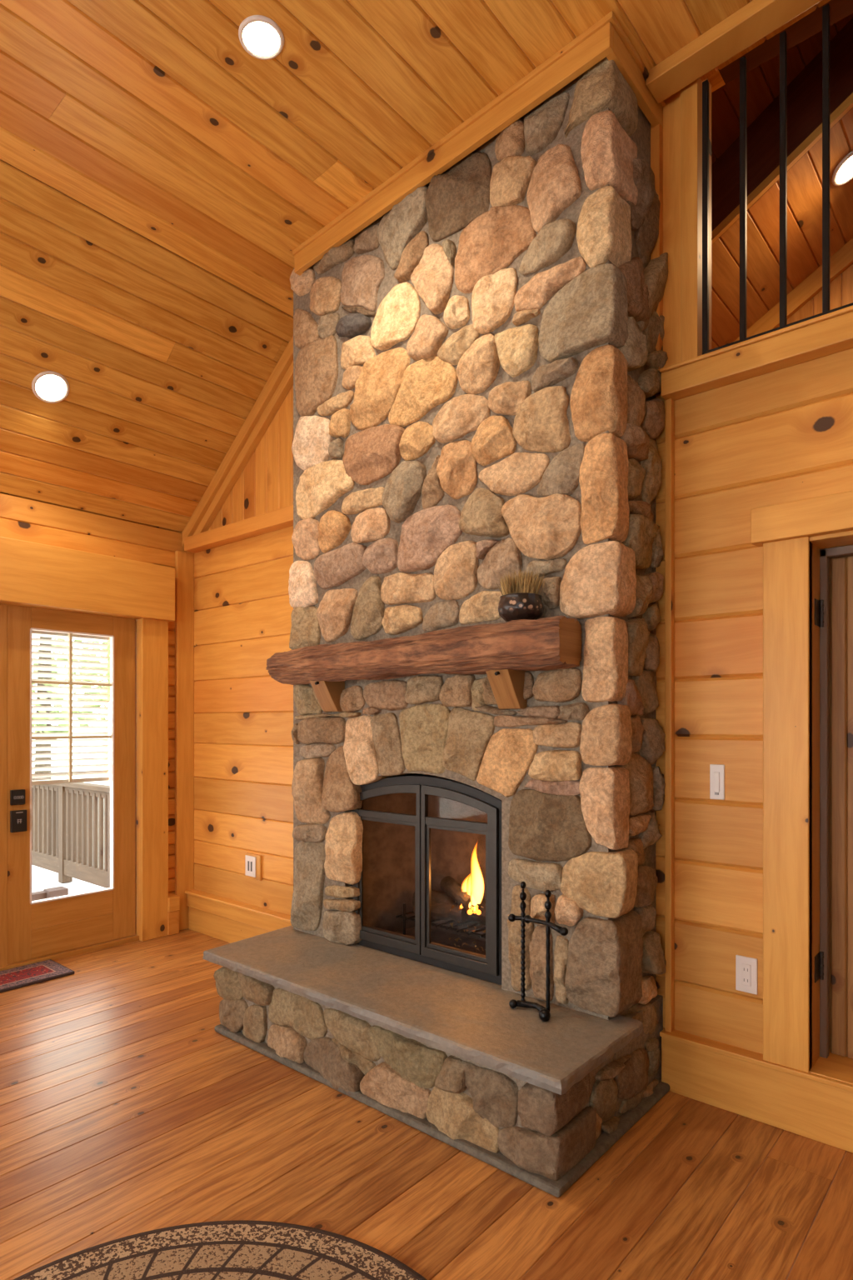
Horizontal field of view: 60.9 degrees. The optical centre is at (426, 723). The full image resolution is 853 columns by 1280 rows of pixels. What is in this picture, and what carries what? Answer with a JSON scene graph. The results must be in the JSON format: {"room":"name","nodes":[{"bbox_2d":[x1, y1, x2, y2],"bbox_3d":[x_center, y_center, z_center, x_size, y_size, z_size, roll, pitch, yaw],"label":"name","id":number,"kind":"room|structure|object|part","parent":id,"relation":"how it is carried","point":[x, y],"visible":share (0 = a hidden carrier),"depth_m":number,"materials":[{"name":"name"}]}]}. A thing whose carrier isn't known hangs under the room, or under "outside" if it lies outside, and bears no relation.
{"room":"cabin living room","nodes":[
{"label":"cabin living room","id":0,"kind":"room"},
{"bbox_2d":[31,865,105,894],"bbox_3d":[-4.963,1.475,5.044,4.898,0.030,5.600,0,0,41],"label":"floor","id":1,"kind":"structure","parent":0,"point":[42,878],"depth_m":6.60,"materials":[{"name":"white snow"}]},
{"bbox_2d":[31,886,68,900],"bbox_3d":[-3.217,1.379,5.359,0.140,0.158,1.050,0,0,41],"label":"bench","id":2,"kind":"object","parent":1,"relation":"on","point":[58,891],"visible":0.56,"depth_m":5.64,"materials":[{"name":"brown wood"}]},
{"bbox_3d":[-2.913,1.379,5.698,0.120,0.158,0.140,0,0,41],"label":"leg","id":3,"kind":"part","parent":2,"relation":"part of","materials":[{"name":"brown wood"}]},
{"bbox_2d":[31,777,109,888],"bbox_3d":[-3.912,0.993,7.153,3.550,0.925,0.110,0,0,41],"label":"porch railing","id":4,"kind":"object","parent":1,"relation":"on","point":[71,822],"visible":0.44,"depth_m":6.50,"materials":[{"name":"brown wood"}]},
{"bbox_3d":[-3.317,1.008,6.656,0.090,0.895,0.090,0,0,41],"label":"post","id":5,"kind":"part","parent":4,"relation":"part of","materials":[{"name":"brown wood"}]},
{"bbox_3d":[-3.915,1.310,7.149,3.550,0.140,0.040,0,0,41],"label":"rail","id":6,"kind":"part","parent":4,"relation":"part of","materials":[{"name":"brown wood"}]},
{"bbox_3d":[-3.912,0.580,7.153,3.550,0.100,0.110,0,0,41],"label":"rail","id":7,"kind":"part","parent":4,"relation":"part of","materials":[{"name":"brown wood"}]},
{"bbox_3d":[-2.596,1.008,6.038,0.090,0.895,0.090,0,0,41],"label":"post","id":8,"kind":"part","parent":4,"relation":"part of","materials":[{"name":"brown wood"}]},
{"bbox_2d":[0,491,184,894],"bbox_3d":[-3.507,0.000,2.900,0.140,2.800,5.840,0,0,41],"label":"wall","id":9,"kind":"structure","parent":0,"point":[22,518],"depth_m":4.55,"materials":[{"name":"brown wood"}]},
{"bbox_2d":[0,603,7,966],"bbox_3d":[-2.548,0.363,3.972,0.082,2.074,0.435,0,0,41],"label":"trim","id":10,"kind":"structure","parent":9,"relation":"attached to","point":[3,607],"depth_m":4.09,"materials":[{"name":"brown wood"}]},
{"bbox_2d":[0,934,139,970],"bbox_3d":[-2.313,1.390,4.255,0.150,0.040,1.250,0,0,41],"label":"trim","id":11,"kind":"structure","parent":9,"relation":"attached to","point":[54,957],"depth_m":4.38,"materials":[{"name":"brown wood"}]},
{"bbox_2d":[6,604,135,964],"bbox_3d":[-2.155,0.346,4.421,0.114,2.044,0.761,0,0,41],"label":"door","id":12,"kind":"structure","parent":9,"relation":"in","point":[37,928],"depth_m":4.41,"materials":[{"name":"brown wood"}]},
{"bbox_3d":[-2.336,0.422,4.143,0.024,0.087,0.075,0,0,41],"label":"lock plate","id":13,"kind":"part","parent":12,"relation":"part of","materials":[{"name":"black plastic"}]},
{"bbox_3d":[-2.333,0.559,4.146,0.024,0.123,0.084,0,0,41],"label":"lock plate","id":14,"kind":"part","parent":12,"relation":"part of","materials":[{"name":"black plastic"}]},
{"bbox_2d":[31,630,109,784],"bbox_3d":[-2.190,-0.097,4.437,0.040,0.923,0.487,0,0,41],"label":"blind","id":15,"kind":"object","parent":12,"relation":"attached to","point":[37,633],"depth_m":4.42,"materials":[{"name":"white plastic"}]},
{"bbox_2d":[0,536,174,621],"bbox_3d":[-3.515,-0.850,2.714,0.150,0.351,5.547,0,0,41],"label":"trim","id":16,"kind":"structure","parent":9,"relation":"attached to","point":[32,574],"depth_m":4.32,"materials":[{"name":"brown wood"}]},
{"bbox_2d":[135,618,168,941],"bbox_3d":[-1.828,0.363,4.774,0.170,2.074,0.182,0,0,41],"label":"trim","id":17,"kind":"structure","parent":9,"relation":"attached to","point":[152,636],"depth_m":4.70,"materials":[{"name":"brown wood"}]},
{"bbox_2d":[167,894,179,935],"bbox_3d":[-1.701,1.275,4.830,0.090,0.250,0.080,0,0,41],"label":"baseboard","id":18,"kind":"structure","parent":9,"relation":"attached to","point":[173,901],"depth_m":4.80,"materials":[{"name":"brown wood"}]},
{"bbox_2d":[175,550,194,930],"bbox_3d":[-1.649,0.117,4.938,0.030,2.565,0.128,0,0,41],"label":"trim","id":19,"kind":"structure","parent":9,"relation":"attached to","point":[184,562],"depth_m":4.92,"materials":[{"name":"brown wood"}]},
{"bbox_2d":[0,0,830,531],"bbox_3d":[-1.400,-2.066,-0.496,7.680,1.525,8.336,0,0,41],"label":"ceiling","id":20,"kind":"structure","parent":0,"point":[162,178],"depth_m":3.04,"materials":[{"name":"brown wood"}]},
{"bbox_2d":[31,370,69,403],"bbox_3d":[-1.946,-1.742,3.756,0.143,0.119,0.180,0,0,41],"label":"recessed light","id":21,"kind":"object","parent":20,"relation":"in","point":[50,386],"visible":1,"depth_m":3.75,"materials":[{"name":"beige plastic"}]},
{"bbox_2d":[35,375,66,400],"bbox_3d":[-1.946,-1.740,3.756,0.118,0.096,0.146,0,0,41],"label":"diffuser","id":22,"kind":"object","parent":21,"relation":"attached to","point":[48,387],"depth_m":3.75,"materials":[{"name":"beige plastic"}]},
{"bbox_2d":[238,15,284,59],"bbox_3d":[-0.567,-2.356,2.486,0.153,0.037,0.154,0,0,41],"label":"recessed light","id":23,"kind":"object","parent":20,"relation":"in","point":[263,39],"visible":1,"depth_m":2.48,"materials":[{"name":"beige plastic"}]},
{"bbox_2d":[242,21,279,55],"bbox_3d":[-0.566,-2.351,2.486,0.124,0.014,0.124,0,0,41],"label":"diffuser","id":24,"kind":"object","parent":23,"relation":"attached to","point":[260,38],"depth_m":2.48,"materials":[{"name":"beige plastic"}]},
{"bbox_2d":[0,928,852,1279],"bbox_3d":[-1.349,1.410,-0.390,7.659,0.020,8.026,0,0,41],"label":"floor","id":25,"kind":"structure","parent":0,"point":[125,1111],"depth_m":2.28,"materials":[{"name":"brown wood"}]},
{"bbox_2d":[0,959,74,992],"bbox_3d":[-2.385,1.391,3.802,0.320,0.016,0.920,0,0,41],"label":"door mat","id":26,"kind":"object","parent":25,"relation":"on","point":[43,971],"visible":1,"depth_m":4.00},
{"bbox_2d":[13,1220,427,1279],"bbox_3d":[-0.515,1.392,1.298,1.456,0.014,1.456,0,0,41],"label":"round rug","id":27,"kind":"object","parent":25,"relation":"on","point":[235,1249],"visible":1,"depth_m":1.88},
{"bbox_2d":[203,925,669,1197],"bbox_3d":[-0.037,1.228,3.045,1.898,0.387,0.906,0,0,41],"label":"raised hearth","id":28,"kind":"object","parent":25,"relation":"on","point":[445,1054],"visible":1,"depth_m":2.56,"materials":[{"name":"stone"}]},
{"bbox_2d":[508,881,568,1021],"bbox_3d":[0.393,0.806,2.568,0.072,0.460,0.255,0,0,-38],"label":"stand","id":29,"kind":"object","parent":28,"relation":"on","point":[544,1012],"visible":1,"depth_m":2.58,"materials":[{"name":"metal"}]},
{"bbox_3d":[0.352,0.795,2.642,0.026,0.439,0.026,0,0,41],"label":"rod","id":30,"kind":"part","parent":29,"relation":"part of","materials":[{"name":"metal"}]},
{"bbox_3d":[0.428,0.800,2.551,0.026,0.429,0.026,0,0,41],"label":"rod","id":31,"kind":"part","parent":29,"relation":"part of","materials":[{"name":"metal"}]},
{"bbox_2d":[288,56,668,1034],"bbox_3d":[0.112,-0.496,3.201,1.820,3.793,0.514,0,0,41],"label":"stone chimney","id":32,"kind":"object","parent":25,"relation":"on","point":[477,375],"visible":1,"depth_m":2.78,"materials":[{"name":"beige stone"}]},
{"bbox_2d":[265,615,581,711],"bbox_3d":[-0.116,-0.216,3.058,1.634,0.323,0.196,0,0,41],"label":"mantel shelf","id":33,"kind":"object","parent":32,"relation":"attached to","point":[503,652],"visible":1,"depth_m":2.78,"materials":[{"name":"brown wood"}]},
{"bbox_2d":[496,568,544,621],"bbox_3d":[0.347,-0.467,2.643,0.210,0.197,0.182,0,0,41],"label":"potted plant","id":34,"kind":"object","parent":33,"relation":"on","point":[519,600],"visible":0.99,"depth_m":2.59,"materials":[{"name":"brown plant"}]},
{"bbox_2d":[350,775,501,984],"bbox_3d":[0.079,0.630,3.258,0.886,0.807,0.350,0,0,41],"label":"fireplace insert","id":35,"kind":"object","parent":32,"relation":"in","point":[429,885],"visible":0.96,"depth_m":3.26,"materials":[{"name":"black paint"}]},
{"bbox_3d":[-0.181,0.631,3.266,0.423,0.733,0.024,0,0,41],"label":"glass door","id":36,"kind":"part","parent":35,"relation":"part of","materials":[{"name":"grey paint"}]},
{"bbox_3d":[0.134,0.632,2.996,0.395,0.733,0.024,0,0,41],"label":"glass door","id":37,"kind":"part","parent":35,"relation":"part of","materials":[{"name":"grey paint"}]},
{"bbox_2d":[498,592,544,621],"bbox_3d":[0.344,-0.416,2.648,0.168,0.096,0.168,0,0,41],"label":"bowl","id":38,"kind":"object","parent":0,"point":[512,606],"depth_m":2.58,"materials":[{"name":"brown ceramic"}]},
{"bbox_2d":[194,77,852,1054],"bbox_3d":[1.238,-0.550,2.581,7.480,3.900,0.150,0,0,41],"label":"wall","id":39,"kind":"structure","parent":0,"point":[785,435],"depth_m":2.74,"materials":[{"name":"brown wood"}]},
{"bbox_2d":[182,335,293,554],"bbox_3d":[-1.005,-1.723,4.421,1.680,1.174,0.075,0,0,41],"label":"trim","id":40,"kind":"structure","parent":39,"relation":"attached to","point":[278,385],"depth_m":4.51,"materials":[{"name":"brown wood"}]},
{"bbox_2d":[185,889,291,943],"bbox_3d":[-1.026,1.269,4.442,1.580,0.262,0.070,0,0,41],"label":"baseboard","id":41,"kind":"structure","parent":39,"relation":"attached to","point":[225,919],"depth_m":4.62,"materials":[{"name":"brown wood"}]},
{"bbox_2d":[184,505,293,553],"bbox_3d":[-1.024,-1.210,4.430,1.560,0.090,0.085,0,0,41],"label":"trim","id":42,"kind":"structure","parent":39,"relation":"attached to","point":[280,518],"depth_m":4.50,"materials":[{"name":"brown wood"}]},
{"bbox_2d":[245,852,262,880],"bbox_3d":[-1.079,0.892,4.518,0.150,0.155,0.026,0,0,41],"label":"wall outlet","id":43,"kind":"object","parent":39,"relation":"attached to","point":[253,862],"visible":1,"depth_m":4.50,"materials":[{"name":"beige plastic"}]},
{"bbox_3d":[-1.097,0.891,4.524,0.105,0.127,0.008,0,0,41],"label":"plate","id":44,"kind":"part","parent":43,"relation":"part of","materials":[{"name":"beige plastic"}]},
{"bbox_2d":[292,10,666,275],"bbox_3d":[0.139,-2.304,3.175,1.690,0.198,0.478,0,0,41],"label":"trim","id":45,"kind":"structure","parent":39,"relation":"attached to","point":[607,37],"depth_m":2.77,"materials":[{"name":"brown wood"}]},
{"bbox_2d":[665,398,674,1032],"bbox_3d":[0.935,-0.020,2.785,0.025,2.440,0.035,0,0,41],"label":"trim","id":46,"kind":"structure","parent":39,"relation":"attached to","point":[669,403],"depth_m":2.77,"materials":[{"name":"brown wood"}]},
{"bbox_2d":[710,764,724,799],"bbox_3d":[1.074,0.217,2.680,0.053,0.130,0.014,0,0,41],"label":"light switch","id":47,"kind":"object","parent":39,"relation":"attached to","point":[717,771],"visible":1,"depth_m":2.67,"materials":[{"name":"beige plastic"}]},
{"bbox_2d":[646,0,822,103],"bbox_3d":[2.410,-2.491,1.372,4.125,0.276,0.110,0,0,41],"label":"trim","id":48,"kind":"structure","parent":39,"relation":"attached to","point":[756,20],"depth_m":2.53,"materials":[{"name":"brown wood"}]},
{"bbox_2d":[735,955,757,994],"bbox_3d":[1.153,0.906,2.614,0.074,0.128,0.012,0,0,41],"label":"wall outlet","id":49,"kind":"object","parent":39,"relation":"attached to","point":[746,967],"visible":1,"depth_m":2.61,"materials":[{"name":"beige plastic"}]},
{"bbox_2d":[741,963,750,986],"bbox_3d":[1.151,0.906,2.611,0.033,0.077,0.004,0,0,41],"label":"receptacle","id":50,"kind":"object","parent":49,"relation":"attached to","point":[746,967],"depth_m":2.61,"materials":[{"name":"beige plastic"}]},
{"bbox_2d":[660,1028,852,1153],"bbox_3d":[2.514,1.289,1.493,4.125,0.222,0.180,0,0,41],"label":"baseboard","id":51,"kind":"structure","parent":39,"relation":"attached to","point":[734,1079],"depth_m":2.55,"materials":[{"name":"brown wood"}]},
{"bbox_2d":[660,305,852,400],"bbox_3d":[2.504,-1.291,1.473,4.115,0.102,0.185,0,0,41],"label":"trim","id":52,"kind":"structure","parent":39,"relation":"attached to","point":[830,333],"depth_m":2.52,"materials":[{"name":"brown wood"}]},
{"bbox_2d":[702,3,852,354],"bbox_3d":[1.780,-1.896,2.057,1.975,1.102,0.024,0,0,41],"label":"loft railing","id":53,"kind":"object","parent":52,"relation":"on","point":[826,9],"visible":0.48,"depth_m":2.52,"materials":[{"name":"black metal"}]},
{"bbox_3d":[1.780,-1.365,2.057,1.975,0.025,0.024,0,0,41],"label":"rail","id":54,"kind":"part","parent":53,"relation":"part of","materials":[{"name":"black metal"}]},
{"bbox_2d":[750,490,852,1084],"bbox_3d":[1.649,0.275,2.277,1.120,2.050,0.275,0,0,41],"label":"trim","id":55,"kind":"structure","parent":39,"relation":"attached to","point":[792,535],"depth_m":2.48,"materials":[{"name":"brown wood"}]},
{"bbox_2d":[815,545,852,1059],"bbox_3d":[1.679,0.281,2.314,0.762,1.793,0.160,0,0,41],"label":"door","id":56,"kind":"structure","parent":39,"relation":"in","point":[842,569],"depth_m":2.55,"materials":[{"name":"brown wood"}]},
{"bbox_2d":[711,107,852,349],"bbox_3d":[1.947,-2.542,3.758,2.885,1.626,1.000,0,0,41],"label":"ceiling","id":57,"kind":"structure","parent":0,"point":[805,177],"depth_m":3.73,"materials":[{"name":"brown wood"}]},
{"bbox_2d":[832,150,852,185],"bbox_3d":[2.024,-2.663,3.467,0.147,0.096,0.168,0,0,41],"label":"recessed light","id":58,"kind":"object","parent":57,"relation":"in","point":[843,173],"visible":1,"depth_m":3.47,"materials":[{"name":"beige plastic"}]},
{"bbox_2d":[836,155,852,183],"bbox_3d":[2.024,-2.660,3.467,0.122,0.073,0.136,0,0,41],"label":"diffuser","id":59,"kind":"object","parent":58,"relation":"attached to","point":[845,168],"depth_m":3.47,"materials":[{"name":"beige plastic"}]},
{"bbox_2d":[711,13,852,164],"bbox_3d":[1.470,-2.975,3.001,3.147,1.773,0.750,0,0,41],"label":"ceiling","id":60,"kind":"structure","parent":0,"point":[763,81],"depth_m":3.28,"materials":[{"name":"brown wood"}]},
{"bbox_2d":[712,239,852,327],"bbox_3d":[2.338,-2.400,3.942,3.219,2.400,0.030,0,0,41],"label":"wall","id":61,"kind":"structure","parent":0,"point":[842,287],"depth_m":4.00,"materials":[{"name":"brown wood"}]},
{"bbox_2d":[711,92,852,341],"bbox_3d":[1.982,-2.539,3.619,3.100,1.868,0.925,0,0,41],"label":"trim","id":62,"kind":"structure","parent":61,"relation":"attached to","point":[842,259],"depth_m":3.94,"materials":[{"name":"brown wood"}]},
{"bbox_2d":[718,0,852,84],"bbox_3d":[1.833,-2.450,3.276,7.480,2.300,1.840,0,0,41],"label":"wall","id":63,"kind":"structure","parent":0,"point":[810,25],"depth_m":2.61,"materials":[{"name":"brown wood"}]},
{"bbox_2d":[711,17,852,242],"bbox_3d":[1.710,-2.818,3.302,3.100,2.186,0.040,0,0,41],"label":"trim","id":64,"kind":"structure","parent":63,"relation":"attached to","point":[805,91],"depth_m":3.32,"materials":[{"name":"brown wood"}]},
{"bbox_2d":[829,555,852,1049],"bbox_3d":[1.752,0.300,2.390,1.050,2.200,0.030,0,0,41],"label":"door frame","id":65,"kind":"structure","parent":0,"point":[847,557],"depth_m":2.62,"materials":[{"name":"brown wood"}]},
{"label":"outside","id":66,"kind":"structure","parent":0,"visible":0},
{"bbox_2d":[31,762,109,785],"bbox_3d":[-17.000,2.250,14.571,35.220,0.100,60.000,0,0,41],"label":"ground","id":67,"kind":"structure","parent":66,"point":[103,782],"depth_m":31.12,"materials":[{"name":"white snow"}]},
{"bbox_2d":[31,636,109,778],"bbox_3d":[-7.071,-1.261,13.250,4.471,7.032,4.364,0,0,41],"label":"tree","id":68,"kind":"object","parent":67,"relation":"on","point":[108,641],"visible":0.03,"depth_m":13.18,"materials":[{"name":"green plant"}]},
{"bbox_2d":[37,637,109,706],"bbox_3d":[-7.477,-2.182,18.847,5.556,8.872,5.500,0,0,41],"label":"tree","id":69,"kind":"object","parent":67,"relation":"on","point":[77,679],"visible":0.02,"depth_m":18.23,"materials":[{"name":"green plant"}]}
]}

